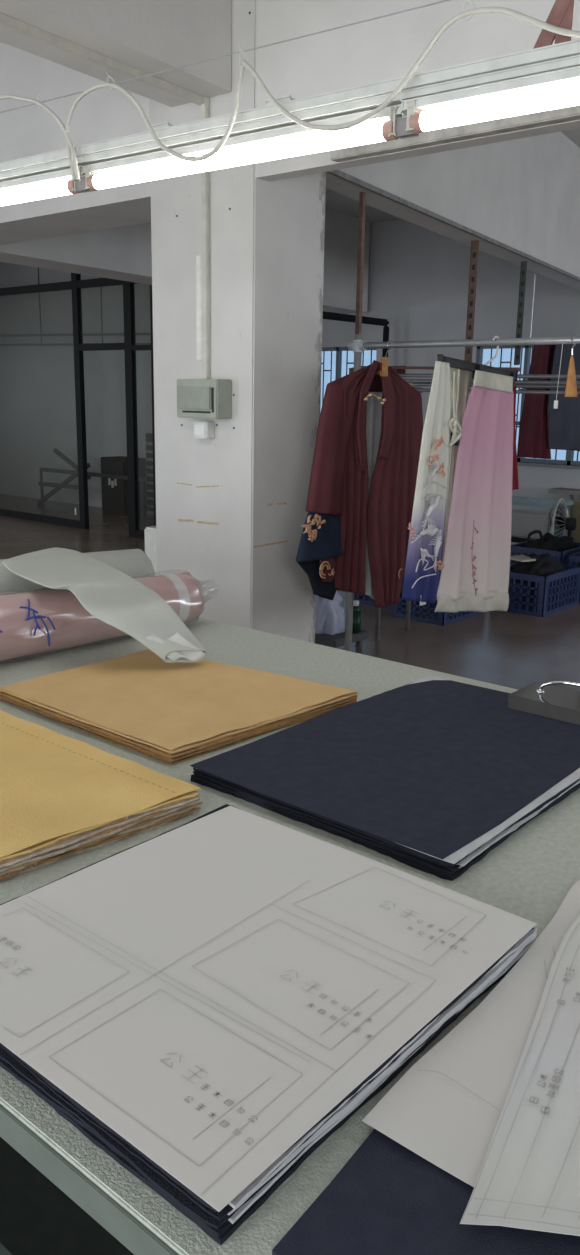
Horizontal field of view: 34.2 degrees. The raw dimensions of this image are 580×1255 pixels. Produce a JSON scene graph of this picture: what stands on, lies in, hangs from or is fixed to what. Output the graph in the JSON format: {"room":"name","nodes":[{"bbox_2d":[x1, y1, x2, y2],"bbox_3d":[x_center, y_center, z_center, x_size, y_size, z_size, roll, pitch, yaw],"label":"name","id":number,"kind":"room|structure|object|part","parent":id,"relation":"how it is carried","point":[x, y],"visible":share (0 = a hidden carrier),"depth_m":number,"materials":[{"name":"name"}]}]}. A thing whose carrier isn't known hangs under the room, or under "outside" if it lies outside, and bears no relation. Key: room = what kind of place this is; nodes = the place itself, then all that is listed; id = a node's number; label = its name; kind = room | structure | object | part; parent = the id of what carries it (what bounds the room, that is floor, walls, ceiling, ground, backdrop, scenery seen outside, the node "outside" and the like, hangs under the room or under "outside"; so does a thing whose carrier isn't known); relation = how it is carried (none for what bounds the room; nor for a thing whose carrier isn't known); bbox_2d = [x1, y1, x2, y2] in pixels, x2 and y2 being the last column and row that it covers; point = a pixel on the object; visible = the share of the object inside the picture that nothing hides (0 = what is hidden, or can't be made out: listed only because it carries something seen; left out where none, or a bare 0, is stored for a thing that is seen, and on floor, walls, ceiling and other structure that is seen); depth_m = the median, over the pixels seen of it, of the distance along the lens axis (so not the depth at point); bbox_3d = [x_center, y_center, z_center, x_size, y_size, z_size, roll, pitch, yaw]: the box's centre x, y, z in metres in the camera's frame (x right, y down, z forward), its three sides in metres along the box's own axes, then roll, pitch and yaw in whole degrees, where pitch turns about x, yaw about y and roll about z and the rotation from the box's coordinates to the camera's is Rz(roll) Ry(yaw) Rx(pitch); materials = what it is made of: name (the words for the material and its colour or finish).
{"room":"textile factory","nodes":[
{"label":"textile factory","id":0,"kind":"room"},
{"bbox_2d":[0,262,153,514],"bbox_3d":[-2.475,-3.318,12.709,5.250,3.400,0.150,12,18,39],"label":"wall","id":1,"kind":"structure","parent":0,"point":[38,403],"depth_m":13.25,"materials":[{"name":"grey paint"}]},
{"bbox_2d":[145,433,153,510],"bbox_3d":[-1.679,-1.988,12.170,0.500,1.000,0.070,12,18,39],"label":"panel","id":2,"kind":"object","parent":1,"relation":"attached to","point":[149,442],"visible":0.35,"depth_m":12.26,"materials":[{"name":"grey metal"}]},
{"bbox_2d":[0,494,579,691],"bbox_3d":[-1.527,0.383,5.043,17.900,0.100,13.000,12,18,39],"label":"floor","id":3,"kind":"structure","parent":0,"point":[513,650],"depth_m":6.47,"materials":[{"name":"grey concrete"}]},
{"bbox_2d":[0,1137,133,1254],"bbox_3d":[0.419,1.197,1.633,2.800,0.012,1.240,12,18,39],"label":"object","id":4,"kind":"structure","parent":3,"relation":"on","point":[37,1217],"depth_m":1.80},
{"bbox_2d":[0,273,155,538],"bbox_3d":[-3.362,-3.018,11.423,5.400,3.400,0.092,12,18,39],"label":"metal door frame","id":5,"kind":"structure","parent":3,"relation":"on","point":[76,284],"depth_m":10.37,"materials":[{"name":"black metal"}]},
{"bbox_3d":[-3.896,-4.114,11.655,3.930,0.080,0.060,12,18,39],"label":"rail","id":6,"kind":"part","parent":5,"relation":"part of","materials":[{"name":"black metal"}]},
{"bbox_3d":[-3.941,-1.531,12.290,3.930,0.080,0.060,12,18,39],"label":"rail","id":7,"kind":"part","parent":5,"relation":"part of","materials":[{"name":"black metal"}]},
{"bbox_3d":[-2.375,-2.807,10.636,0.100,3.400,0.060,12,18,39],"label":"post","id":8,"kind":"part","parent":5,"relation":"part of","materials":[{"name":"black metal"}]},
{"bbox_3d":[-2.026,-3.706,10.126,0.770,0.080,0.060,12,18,39],"label":"rail","id":9,"kind":"part","parent":5,"relation":"part of","materials":[{"name":"black metal"}]},
{"bbox_3d":[-1.703,-2.661,10.087,0.120,3.400,0.060,12,18,39],"label":"post","id":10,"kind":"part","parent":5,"relation":"part of","materials":[{"name":"black metal"}]},
{"bbox_3d":[-1.571,-1.014,10.351,0.300,0.080,0.060,12,18,39],"label":"rail","id":11,"kind":"part","parent":5,"relation":"part of","materials":[{"name":"black metal"}]},
{"bbox_3d":[-1.360,-2.586,9.806,0.180,3.400,0.060,12,18,39],"label":"post","id":12,"kind":"part","parent":5,"relation":"part of","materials":[{"name":"black metal"}]},
{"bbox_2d":[37,448,145,518],"bbox_3d":[-2.682,-1.945,12.552,2.213,0.805,0.071,12,17,37],"label":"trestle","id":13,"kind":"object","parent":3,"relation":"on","point":[64,484],"visible":0.93,"depth_m":12.76,"materials":[{"name":"grey metal"}]},
{"bbox_3d":[-3.468,-1.958,13.179,0.030,0.500,0.030,12,18,39],"label":"leg","id":14,"kind":"part","parent":13,"relation":"part of","materials":[{"name":"grey metal"}]},
{"bbox_3d":[-1.871,-1.625,11.936,0.030,0.500,0.030,12,18,39],"label":"leg","id":15,"kind":"part","parent":13,"relation":"part of","materials":[{"name":"black metal"}]},
{"bbox_2d":[101,456,146,515],"bbox_3d":[-2.203,-1.875,12.453,0.517,0.728,0.364,12,18,39],"label":"base cabinet","id":16,"kind":"object","parent":3,"relation":"on","point":[114,491],"visible":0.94,"depth_m":12.32,"materials":[{"name":"black wood"}]},
{"bbox_3d":[-2.306,-1.849,12.319,0.437,0.638,0.015,12,18,39],"label":"cabinet door","id":17,"kind":"part","parent":16,"relation":"part of","materials":[{"name":"black wood"}]},
{"bbox_2d":[144,526,156,575],"bbox_3d":[-0.553,-0.062,4.794,0.166,0.916,0.360,12,18,39],"label":"base cabinet","id":18,"kind":"object","parent":3,"relation":"on","point":[150,532],"visible":0.17,"depth_m":4.59,"materials":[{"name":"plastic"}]},
{"bbox_2d":[149,0,325,642],"bbox_3d":[-0.239,-1.198,4.234,0.616,3.400,0.461,12,18,39],"label":"concrete column","id":19,"kind":"structure","parent":3,"relation":"on","point":[231,512],"depth_m":4.07,"materials":[{"name":"paint"}]},
{"bbox_2d":[0,12,209,378],"bbox_3d":[-2.140,-1.011,1.407,0.062,1.094,6.310,10,17,33],"label":"conduit","id":20,"kind":"object","parent":19,"relation":"attached to","point":[202,261],"visible":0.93,"depth_m":3.78,"materials":[{"name":"beige plastic"}]},
{"bbox_2d":[193,421,213,438],"bbox_3d":[-0.375,-0.857,4.090,0.085,0.073,0.053,12,18,39],"label":"wall switch","id":21,"kind":"object","parent":19,"relation":"attached to","point":[202,429],"visible":1,"depth_m":4.07,"materials":[{"name":"white plastic"}]},
{"bbox_2d":[177,379,231,418],"bbox_3d":[-0.372,-0.976,4.025,0.246,0.161,0.104,12,18,39],"label":"box","id":22,"kind":"object","parent":19,"relation":"attached to","point":[196,398],"visible":1,"depth_m":3.97,"materials":[{"name":"grey plastic"}]},
{"bbox_3d":[-0.408,-0.973,3.996,0.204,0.095,0.012,12,18,39],"label":"lid","id":23,"kind":"part","parent":22,"relation":"part of","materials":[{"name":"grey plastic"}]},
{"bbox_2d":[0,617,579,1254],"bbox_3d":[-0.672,0.552,2.529,6.400,0.800,1.768,12,18,39],"label":"table","id":24,"kind":"object","parent":3,"relation":"on","point":[530,874],"visible":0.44,"depth_m":1.51,"materials":[{"name":"grey laminate"}]},
{"bbox_2d":[0,549,154,595],"bbox_3d":[-1.003,-0.101,3.015,1.172,0.220,0.220,-8,16,-32],"label":"roll","id":25,"kind":"object","parent":24,"relation":"on","point":[134,563],"visible":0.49,"depth_m":3.18,"materials":[{"name":"white paper"}]},
{"bbox_2d":[0,710,201,881],"bbox_3d":[-0.675,0.266,1.909,1.030,0.050,0.424,12,18,39],"label":"stack","id":26,"kind":"object","parent":24,"relation":"on","point":[61,796],"visible":1,"depth_m":1.70,"materials":[{"name":"fabric"}]},
{"bbox_2d":[0,573,203,660],"bbox_3d":[-0.719,-0.023,2.757,0.216,0.215,1.286,14,19,42],"label":"roll","id":27,"kind":"object","parent":24,"relation":"on","point":[31,623],"visible":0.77,"depth_m":2.72,"materials":[{"name":"pink fabric"}]},
{"bbox_2d":[0,649,358,764],"bbox_3d":[-0.281,0.170,2.361,0.692,0.035,0.603,12,18,39],"label":"stack","id":28,"kind":"object","parent":24,"relation":"on","point":[141,702],"visible":0.94,"depth_m":2.27,"materials":[{"name":"fabric"}]},
{"bbox_2d":[2,547,206,662],"bbox_3d":[-0.615,-0.072,2.785,0.316,0.200,0.880,-10,17,-37],"label":"plastic sheet","id":29,"kind":"object","parent":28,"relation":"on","point":[107,593],"visible":1,"depth_m":2.62,"materials":[{"name":"white plastic"}]},
{"bbox_2d":[0,804,536,1245],"bbox_3d":[-0.088,0.438,1.274,0.606,0.039,0.640,12,18,39],"label":"stack","id":30,"kind":"object","parent":24,"relation":"on","point":[219,1226],"visible":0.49,"depth_m":0.97,"materials":[{"name":"blue fabric"}]},
{"bbox_2d":[0,806,536,1211],"bbox_3d":[-0.087,0.418,1.267,0.600,0.002,0.635,12,18,39],"label":"sheet","id":31,"kind":"object","parent":30,"relation":"on","point":[210,988],"visible":1,"depth_m":1.18,"materials":[{"name":"paper"}]},
{"bbox_2d":[190,676,579,880],"bbox_3d":[0.313,0.265,2.021,0.616,0.032,0.888,12,18,39],"label":"stack","id":32,"kind":"object","parent":24,"relation":"on","point":[429,774],"visible":0.9,"depth_m":1.86,"materials":[{"name":"blue fabric"}]},
{"bbox_2d":[507,681,579,724],"bbox_3d":[0.731,0.180,2.168,0.431,0.076,0.142,12,18,39],"label":"weight","id":33,"kind":"object","parent":32,"relation":"on","point":[545,700],"visible":1,"depth_m":2.22,"materials":[{"name":"metal"}]},
{"bbox_3d":[0.679,0.149,2.213,0.198,0.039,0.013,11,17,35],"label":"handle","id":34,"kind":"part","parent":33,"relation":"part of","materials":[{"name":"silver metal"}]},
{"bbox_2d":[272,1129,579,1254],"bbox_3d":[0.323,0.547,0.928,0.443,0.006,0.630,12,18,39],"label":"fabric piece","id":35,"kind":"object","parent":24,"relation":"on","point":[387,1198],"visible":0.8,"depth_m":0.88,"materials":[{"name":"fabric"}]},
{"bbox_2d":[362,880,579,1186],"bbox_3d":[0.383,0.476,1.176,0.270,0.007,0.683,11,17,35],"label":"paper","id":36,"kind":"object","parent":24,"relation":"on","point":[446,1109],"visible":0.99,"depth_m":1.05,"materials":[{"name":"grey paper"}]},
{"bbox_2d":[460,915,579,1235],"bbox_3d":[0.463,0.485,1.112,0.333,0.007,0.746,7,15,25],"label":"paper","id":37,"kind":"object","parent":36,"relation":"on","point":[529,1176],"visible":1,"depth_m":0.97,"materials":[{"name":"grey paper"}]},
{"bbox_2d":[315,629,368,647],"bbox_3d":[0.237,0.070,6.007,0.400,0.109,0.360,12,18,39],"label":"stool","id":38,"kind":"object","parent":3,"relation":"on","point":[337,640],"visible":0.42,"depth_m":5.83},
{"bbox_2d":[315,591,344,634],"bbox_3d":[0.234,-0.147,5.947,0.237,0.341,0.233,12,18,39],"label":"plastic bag","id":39,"kind":"object","parent":38,"relation":"on","point":[329,615],"visible":0.75,"depth_m":5.88,"materials":[{"name":"white plastic"}]},
{"bbox_2d":[352,600,361,632],"bbox_3d":[0.412,-0.071,5.943,0.076,0.200,0.076,12,18,39],"label":"bottle","id":40,"kind":"object","parent":38,"relation":"on","point":[357,612],"visible":0.75,"depth_m":5.91,"materials":[{"name":"plastic"}]},
{"bbox_3d":[0.441,0.093,6.030,0.030,0.059,0.030,12,18,39],"label":"leg","id":41,"kind":"part","parent":38,"relation":"part of","materials":[{"name":"grey metal"}]},
{"bbox_2d":[323,311,388,356],"bbox_3d":[0.493,-1.966,9.617,0.050,2.350,1.620,12,18,39],"label":"door frame","id":42,"kind":"structure","parent":3,"relation":"on","point":[326,315],"depth_m":9.65,"materials":[{"name":"black metal"}]},
{"bbox_2d":[353,594,418,608],"bbox_3d":[0.832,-0.340,7.400,0.462,0.260,0.582,12,18,39],"label":"plastic crate","id":43,"kind":"object","parent":3,"relation":"on","point":[366,599],"visible":0.05,"depth_m":7.27,"materials":[{"name":"blue plastic"}]},
{"bbox_2d":[392,598,484,625],"bbox_3d":[1.109,-0.206,6.958,0.442,0.220,0.622,12,18,39],"label":"plastic crate","id":44,"kind":"object","parent":3,"relation":"on","point":[425,613],"visible":0.35,"depth_m":6.76,"materials":[{"name":"blue plastic"}]},
{"bbox_2d":[345,334,579,651],"bbox_3d":[1.171,-0.283,3.892,2.365,1.833,0.048,12,18,39],"label":"rail","id":45,"kind":"object","parent":3,"relation":"on","point":[358,345],"visible":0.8,"depth_m":4.17,"materials":[{"name":"metal"}]},
{"bbox_3d":[0.303,-0.472,4.602,0.036,1.833,0.036,12,18,39],"label":"post","id":46,"kind":"part","parent":45,"relation":"part of","materials":[{"name":"metal"}]},
{"bbox_2d":[376,339,392,375],"bbox_3d":[0.406,-1.192,4.263,0.062,0.220,0.350,12,18,39],"label":"hanger","id":47,"kind":"object","parent":45,"relation":"hanging from","point":[384,360],"visible":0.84,"depth_m":4.25,"materials":[{"name":"brown wood"}]},
{"bbox_2d":[296,360,422,607],"bbox_3d":[0.335,-0.630,4.385,0.164,1.180,1.021,12,18,39],"label":"robe","id":48,"kind":"object","parent":47,"relation":"hanging from","point":[355,535],"visible":0.94,"depth_m":4.33,"materials":[{"name":"red fabric"}]},
{"bbox_3d":[0.410,-0.666,4.568,0.034,1.165,0.573,12,18,39],"label":"panel","id":49,"kind":"part","parent":48,"relation":"part of","materials":[{"name":"red fabric"}]},
{"bbox_2d":[437,336,518,386],"bbox_3d":[0.786,-1.099,3.876,0.034,0.206,0.639,12,18,39],"label":"hanger","id":50,"kind":"object","parent":45,"relation":"hanging from","point":[455,363],"visible":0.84,"depth_m":3.85,"materials":[{"name":"black plastic"}]},
{"bbox_2d":[402,361,471,605],"bbox_3d":[0.614,-0.551,3.780,0.095,0.989,0.576,9,16,30],"label":"skirt","id":51,"kind":"object","parent":50,"relation":"hanging from","point":[428,525],"visible":0.9,"depth_m":3.70,"materials":[{"name":"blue fabric"}]},
{"bbox_3d":[0.655,-0.757,3.766,0.030,0.060,0.052,12,18,39],"label":"sash","id":52,"kind":"part","parent":51,"relation":"part of","materials":[{"name":"white fabric"}]},
{"bbox_2d":[434,370,513,611],"bbox_3d":[0.810,-0.534,3.970,0.064,1.056,0.608,12,18,39],"label":"skirt","id":53,"kind":"object","parent":50,"relation":"hanging from","point":[474,576],"visible":1,"depth_m":3.98,"materials":[{"name":"pink fabric"}]},
{"bbox_2d":[554,344,562,408],"bbox_3d":[1.079,-1.013,3.777,0.016,0.264,0.021,12,18,39],"label":"tag","id":54,"kind":"object","parent":45,"relation":"hanging from","point":[556,400],"visible":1,"depth_m":3.79,"materials":[{"name":"white plastic"}]},
{"bbox_2d":[564,334,577,396],"bbox_3d":[1.129,-1.042,3.753,0.048,0.242,0.062,12,18,39],"label":"hanger","id":55,"kind":"object","parent":45,"relation":"hanging from","point":[571,386],"visible":0.97,"depth_m":3.75,"materials":[{"name":"brown wood"}]},
{"bbox_3d":[1.128,-1.001,3.763,0.048,0.158,0.062,12,18,39],"label":"hanger arm","id":56,"kind":"part","parent":55,"relation":"part of","materials":[{"name":"brown wood"}]},
{"bbox_2d":[361,366,579,640],"bbox_3d":[1.811,-0.542,5.193,3.300,1.738,0.469,12,18,39],"label":"rack","id":57,"kind":"object","parent":3,"relation":"on","point":[415,382],"visible":0.44,"depth_m":5.53,"materials":[{"name":"metal"}]},
{"bbox_2d":[349,367,404,373],"bbox_3d":[0.544,-1.601,5.893,0.338,0.070,0.112,8,15,26],"label":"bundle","id":58,"kind":"object","parent":57,"relation":"hanging from","point":[399,371],"visible":0.23,"depth_m":5.84,"materials":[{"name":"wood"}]},
{"bbox_3d":[0.587,-0.703,6.009,0.028,1.620,0.027,12,18,39],"label":"rack post","id":59,"kind":"part","parent":57,"relation":"part of","materials":[{"name":"silver metal"}]},
{"bbox_3d":[0.820,-0.765,6.277,0.028,1.620,0.027,12,18,39],"label":"rack post","id":60,"kind":"part","parent":57,"relation":"part of","materials":[{"name":"silver metal"}]},
{"bbox_2d":[512,386,518,489],"bbox_3d":[1.218,-1.031,5.154,0.025,0.559,0.205,13,18,41],"label":"garment","id":61,"kind":"object","parent":57,"relation":"hanging from","point":[515,484],"visible":0.35,"depth_m":5.20,"materials":[{"name":"fabric"}]},
{"bbox_2d":[511,535,572,542],"bbox_3d":[2.185,-0.709,8.874,0.780,0.320,0.470,12,18,39],"label":"bench","id":62,"kind":"object","parent":3,"relation":"on","point":[514,538],"visible":0.13,"depth_m":8.65,"materials":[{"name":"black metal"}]},
{"bbox_2d":[511,496,573,537],"bbox_3d":[2.211,-1.021,8.774,0.700,0.335,0.440,12,18,39],"label":"storage box","id":63,"kind":"object","parent":62,"relation":"on","point":[524,522],"visible":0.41,"depth_m":8.62,"materials":[{"name":"plastic"}]},
{"bbox_3d":[2.213,-1.167,8.738,0.700,0.035,0.440,12,18,39],"label":"lid","id":64,"kind":"part","parent":63,"relation":"part of","materials":[{"name":"plastic"}]},
{"bbox_2d":[507,564,579,616],"bbox_3d":[1.899,-0.311,7.274,0.442,0.300,0.642,12,18,39],"label":"plastic crate","id":65,"kind":"object","parent":3,"relation":"on","point":[544,602],"visible":0.71,"depth_m":7.06,"materials":[{"name":"blue plastic"}]},
{"bbox_2d":[511,552,563,583],"bbox_3d":[1.901,-0.476,7.234,0.372,0.199,0.565,12,18,39],"label":"heap","id":66,"kind":"object","parent":65,"relation":"in","point":[544,565],"visible":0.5,"depth_m":7.11,"materials":[{"name":"black fabric"}]},
{"bbox_2d":[510,555,535,561],"bbox_3d":[1.767,-0.526,7.164,0.183,0.015,0.201,-7,16,-29],"label":"cardboard sheet","id":67,"kind":"object","parent":66,"relation":"on","point":[522,558],"visible":0.86,"depth_m":7.11,"materials":[{"name":"beige cardboard"}]},
{"bbox_2d":[509,541,579,596],"bbox_3d":[2.178,-0.505,7.915,0.482,0.380,0.622,12,18,39],"label":"plastic crate","id":68,"kind":"object","parent":3,"relation":"on","point":[562,557],"visible":0.23,"depth_m":7.67,"materials":[{"name":"blue plastic"}]},
{"bbox_2d":[523,533,576,557],"bbox_3d":[2.181,-0.699,7.868,0.440,0.180,0.572,12,18,39],"label":"heap","id":69,"kind":"object","parent":68,"relation":"in","point":[550,542],"visible":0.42,"depth_m":7.74,"materials":[{"name":"black fabric"}]},
{"bbox_2d":[527,530,542,541],"bbox_3d":[2.022,-0.754,7.760,0.133,0.099,0.032,3,14,6],"label":"strap","id":70,"kind":"object","parent":69,"relation":"on","point":[534,531],"visible":1,"depth_m":7.75,"materials":[{"name":"black fabric"}]},
{"bbox_2d":[548,498,576,539],"bbox_3d":[2.455,-0.784,8.373,0.331,0.713,0.436,12,18,39],"label":"pedestal fan","id":71,"kind":"object","parent":3,"relation":"on","point":[560,525],"visible":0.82,"depth_m":8.33,"materials":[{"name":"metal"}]},
{"bbox_3d":[2.340,-0.909,8.302,0.053,0.185,0.154,9,16,29],"label":"fan blade","id":72,"kind":"part","parent":71,"relation":"part of","materials":[{"name":"plastic"}]},
{"bbox_3d":[2.441,-0.846,8.471,0.175,0.170,0.042,-12,19,-44],"label":"fan blade","id":73,"kind":"part","parent":71,"relation":"part of","materials":[{"name":"plastic"}]},
{"bbox_3d":[2.442,-0.923,8.367,0.170,0.110,0.110,9,16,29],"label":"motor","id":74,"kind":"part","parent":71,"relation":"part of","materials":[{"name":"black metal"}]},
{"bbox_2d":[566,552,579,601],"bbox_3d":[2.596,-0.407,7.588,0.522,0.360,0.602,12,18,39],"label":"plastic crate","id":75,"kind":"object","parent":3,"relation":"on","point":[573,559],"visible":0.33,"depth_m":7.48,"materials":[{"name":"blue plastic"}]},
{"bbox_2d":[570,499,579,541],"bbox_3d":[3.013,-0.826,8.703,0.800,0.656,0.355,12,18,39],"label":"base cabinet","id":76,"kind":"object","parent":3,"relation":"on","point":[575,508],"visible":0.39,"depth_m":8.74,"materials":[{"name":"paint"}]},
{"bbox_2d":[322,219,579,552],"bbox_3d":[2.636,-2.413,9.387,17.500,3.400,0.200,12,18,39],"label":"wall","id":77,"kind":"structure","parent":0,"point":[418,277],"depth_m":9.88,"materials":[{"name":"grey paint"}]},
{"bbox_2d":[322,347,376,403],"bbox_3d":[0.538,-2.667,11.088,1.270,1.210,0.207,12,18,39],"label":"window","id":78,"kind":"structure","parent":77,"relation":"in","point":[338,350],"depth_m":11.01,"materials":[{"name":"glass"}]},
{"bbox_3d":[0.562,-2.688,11.111,1.190,1.180,0.060,12,18,39],"label":"frame","id":79,"kind":"part","parent":78,"relation":"part of","materials":[{"name":"metal"}]},
{"bbox_2d":[476,345,579,469],"bbox_3d":[2.572,-2.218,9.425,1.760,1.200,0.207,12,18,39],"label":"window","id":80,"kind":"structure","parent":77,"relation":"in","point":[568,463],"depth_m":9.55,"materials":[{"name":"metal"}]},
{"bbox_3d":[2.544,-1.645,9.544,1.760,0.030,0.150,12,18,39],"label":"sill","id":81,"kind":"part","parent":80,"relation":"part of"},
{"bbox_2d":[548,487,579,499],"bbox_3d":[3.148,-1.173,8.925,1.400,0.188,0.248,12,18,39],"label":"wall shelf","id":82,"kind":"object","parent":77,"relation":"attached to","point":[568,491],"visible":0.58,"depth_m":9.19,"materials":[{"name":"metal"}]},
{"bbox_2d":[325,128,579,222],"bbox_3d":[-1.467,-3.040,4.203,17.900,0.150,13.000,12,18,39],"label":"ceiling","id":83,"kind":"structure","parent":0,"point":[334,201],"depth_m":9.43,"materials":[{"name":"paint"}]},
{"bbox_2d":[0,42,150,244],"bbox_3d":[-4.109,-3.202,7.124,9.567,1.018,0.430,12,18,39],"label":"ceiling beam","id":84,"kind":"structure","parent":83,"relation":"attached to","point":[102,114],"depth_m":4.46,"materials":[{"name":"white paint"}]},
{"bbox_2d":[0,0,231,106],"bbox_3d":[-2.212,-1.858,1.102,0.340,0.693,6.586,10,17,33],"label":"ceiling beam","id":85,"kind":"structure","parent":83,"relation":"attached to","point":[147,36],"depth_m":3.37,"materials":[{"name":"white paint"}]},
{"bbox_2d":[0,208,369,313],"bbox_3d":[-0.844,-3.466,8.256,0.398,0.933,5.592,10,16,33],"label":"ceiling beam","id":86,"kind":"structure","parent":83,"relation":"attached to","point":[124,253],"depth_m":7.46,"materials":[{"name":"white paint"}]},
{"bbox_2d":[0,39,579,192],"bbox_3d":[-0.180,-1.756,2.141,5.406,1.317,0.050,11,17,36],"label":"rail","id":87,"kind":"object","parent":83,"relation":"hanging from","point":[564,55],"visible":0.77,"depth_m":2.08,"materials":[{"name":"white metal"}]},
{"bbox_2d":[0,165,81,205],"bbox_3d":[-0.962,-1.300,2.864,1.011,0.065,0.038,11,17,36],"label":"lamp","id":88,"kind":"object","parent":87,"relation":"attached to","point":[67,187],"visible":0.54,"depth_m":2.67,"materials":[{"name":"white plastic"}]},
{"bbox_3d":[-0.560,-1.207,2.570,0.044,0.034,0.024,11,17,36],"label":"joint plate","id":89,"kind":"part","parent":87,"relation":"part of","materials":[{"name":"silver metal"}]},
{"bbox_2d":[0,0,449,112],"bbox_3d":[-0.225,-1.324,2.215,2.070,0.019,0.003,11,17,36],"label":"wire","id":90,"kind":"object","parent":87,"relation":"attached to","point":[443,0],"visible":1,"depth_m":2.09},
{"bbox_2d":[0,95,79,180],"bbox_3d":[-0.763,-1.354,2.631,0.514,0.252,0.010,11,17,36],"label":"power cable","id":91,"kind":"object","parent":90,"relation":"hanging from","point":[15,97],"visible":1,"depth_m":2.52,"materials":[{"name":"beige plastic"}]},
{"bbox_2d":[106,71,114,90],"bbox_3d":[-0.455,-1.381,2.383,0.027,0.047,0.011,12,18,39],"label":"cable tie","id":92,"kind":"object","parent":90,"relation":"attached to","point":[109,77],"visible":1,"depth_m":2.38,"materials":[{"name":"white plastic"}]},
{"bbox_2d":[66,63,244,180],"bbox_3d":[-0.349,-1.251,2.330,0.619,0.222,0.010,11,17,36],"label":"power cable","id":93,"kind":"object","parent":90,"relation":"hanging from","point":[218,147],"visible":1,"depth_m":2.32,"materials":[{"name":"beige plastic"}]},
{"bbox_2d":[239,46,248,67],"bbox_3d":[-0.106,-1.290,2.131,0.027,0.047,0.011,12,18,39],"label":"cable tie","id":94,"kind":"object","parent":90,"relation":"attached to","point":[242,52],"visible":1,"depth_m":2.13,"materials":[{"name":"white plastic"}]},
{"bbox_2d":[241,6,579,130],"bbox_3d":[0.221,-1.130,1.911,0.833,0.181,0.010,11,17,36],"label":"power cable","id":95,"kind":"object","parent":90,"relation":"hanging from","point":[492,9],"visible":1,"depth_m":1.88,"materials":[{"name":"beige plastic"}]},
{"bbox_2d":[463,0,474,19],"bbox_3d":[0.341,-1.187,1.804,0.027,0.047,0.011,12,18,39],"label":"cable tie","id":96,"kind":"object","parent":90,"relation":"attached to","point":[467,1],"visible":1,"depth_m":1.80,"materials":[{"name":"white plastic"}]},
{"bbox_2d":[81,104,404,190],"bbox_3d":[-0.157,-1.140,2.269,1.011,0.065,0.038,11,17,36],"label":"lamp","id":97,"kind":"object","parent":87,"relation":"attached to","point":[384,131],"visible":0.88,"depth_m":2.21,"materials":[{"name":"glowing white glass"},{"name":"white plastic"},{"name":"copper"}]},
{"bbox_3d":[0.246,-1.047,1.975,0.044,0.034,0.024,11,17,36],"label":"joint plate","id":98,"kind":"part","parent":87,"relation":"part of","materials":[{"name":"silver metal"}]},
{"bbox_2d":[400,66,579,133],"bbox_3d":[0.636,-0.977,1.661,1.011,0.065,0.038,11,17,36],"label":"lamp","id":99,"kind":"object","parent":87,"relation":"attached to","point":[418,121],"visible":1,"depth_m":1.82,"materials":[{"name":"white plastic"}]},
{"bbox_2d":[256,0,579,180],"bbox_3d":[2.653,-1.671,1.371,7.218,1.018,0.080,12,18,39],"label":"ceiling beam","id":100,"kind":"structure","parent":83,"relation":"attached to","point":[388,47],"depth_m":3.30,"materials":[{"name":"white painted metal"}]},
{"bbox_2d":[330,105,579,161],"bbox_3d":[0.740,-1.597,2.962,1.520,0.046,0.050,12,18,39],"label":"trim","id":101,"kind":"structure","parent":100,"relation":"attached to","point":[537,119],"depth_m":3.09,"materials":[{"name":"white metal"}]},
{"bbox_2d":[326,132,579,289],"bbox_3d":[1.525,-2.953,6.300,0.156,0.917,5.645,9,16,30],"label":"ceiling beam","id":102,"kind":"structure","parent":83,"relation":"attached to","point":[522,194],"depth_m":5.86,"materials":[{"name":"white paint"}]},
{"bbox_2d":[355,192,365,333],"bbox_3d":[0.334,-1.604,4.529,0.022,0.900,0.022,12,18,39],"label":"bar","id":103,"kind":"object","parent":102,"relation":"hanging from","point":[362,195],"visible":0.64,"depth_m":4.49,"materials":[{"name":"metal"}]},
{"bbox_2d":[327,170,579,280],"bbox_3d":[1.495,-2.461,6.187,0.018,0.022,5.494,9,16,30],"label":"steel angle","id":104,"kind":"object","parent":102,"relation":"attached to","point":[337,173],"visible":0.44,"depth_m":5.02,"materials":[{"name":"grey metal"}]},
{"bbox_2d":[464,240,478,361],"bbox_3d":[1.129,-1.973,5.814,0.051,0.769,0.054,12,18,39],"label":"slotted angle","id":105,"kind":"object","parent":102,"relation":"hanging from","point":[474,244],"visible":0.84,"depth_m":5.78,"materials":[{"name":"metal"}]},
{"bbox_2d":[514,261,526,364],"bbox_3d":[1.629,-2.203,6.627,0.046,0.692,0.050,12,18,39],"label":"slotted angle","id":106,"kind":"object","parent":102,"relation":"hanging from","point":[523,271],"visible":0.94,"depth_m":6.60,"materials":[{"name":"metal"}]},
{"bbox_2d":[530,273,535,337],"bbox_3d":[2.307,-3.015,7.662,0.026,1.420,1.627,14,19,42],"label":"rod","id":107,"kind":"object","parent":83,"relation":"hanging from","point":[534,273],"depth_m":7.32,"materials":[{"name":"metal"}]},
{"bbox_2d":[533,0,573,48],"bbox_3d":[0.523,-1.664,1.614,0.128,1.220,0.030,11,17,36],"label":"strap","id":108,"kind":"object","parent":83,"relation":"hanging from","point":[561,13],"visible":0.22,"depth_m":1.75,"materials":[{"name":"red fabric"}]},
{"bbox_2d":[517,345,554,458],"bbox_3d":[2.029,-1.834,7.679,0.084,0.933,0.543,12,18,39],"label":"garment","id":109,"kind":"object","parent":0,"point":[533,435],"visible":0.85,"depth_m":7.63,"materials":[{"name":"red fabric"}]},
{"bbox_2d":[547,344,579,450],"bbox_3d":[2.493,-1.987,8.124,0.084,0.974,1.123,12,18,39],"label":"garment","id":110,"kind":"object","parent":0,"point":[564,420],"visible":0.77,"depth_m":7.91,"materials":[{"name":"grey fabric"}]}
]}

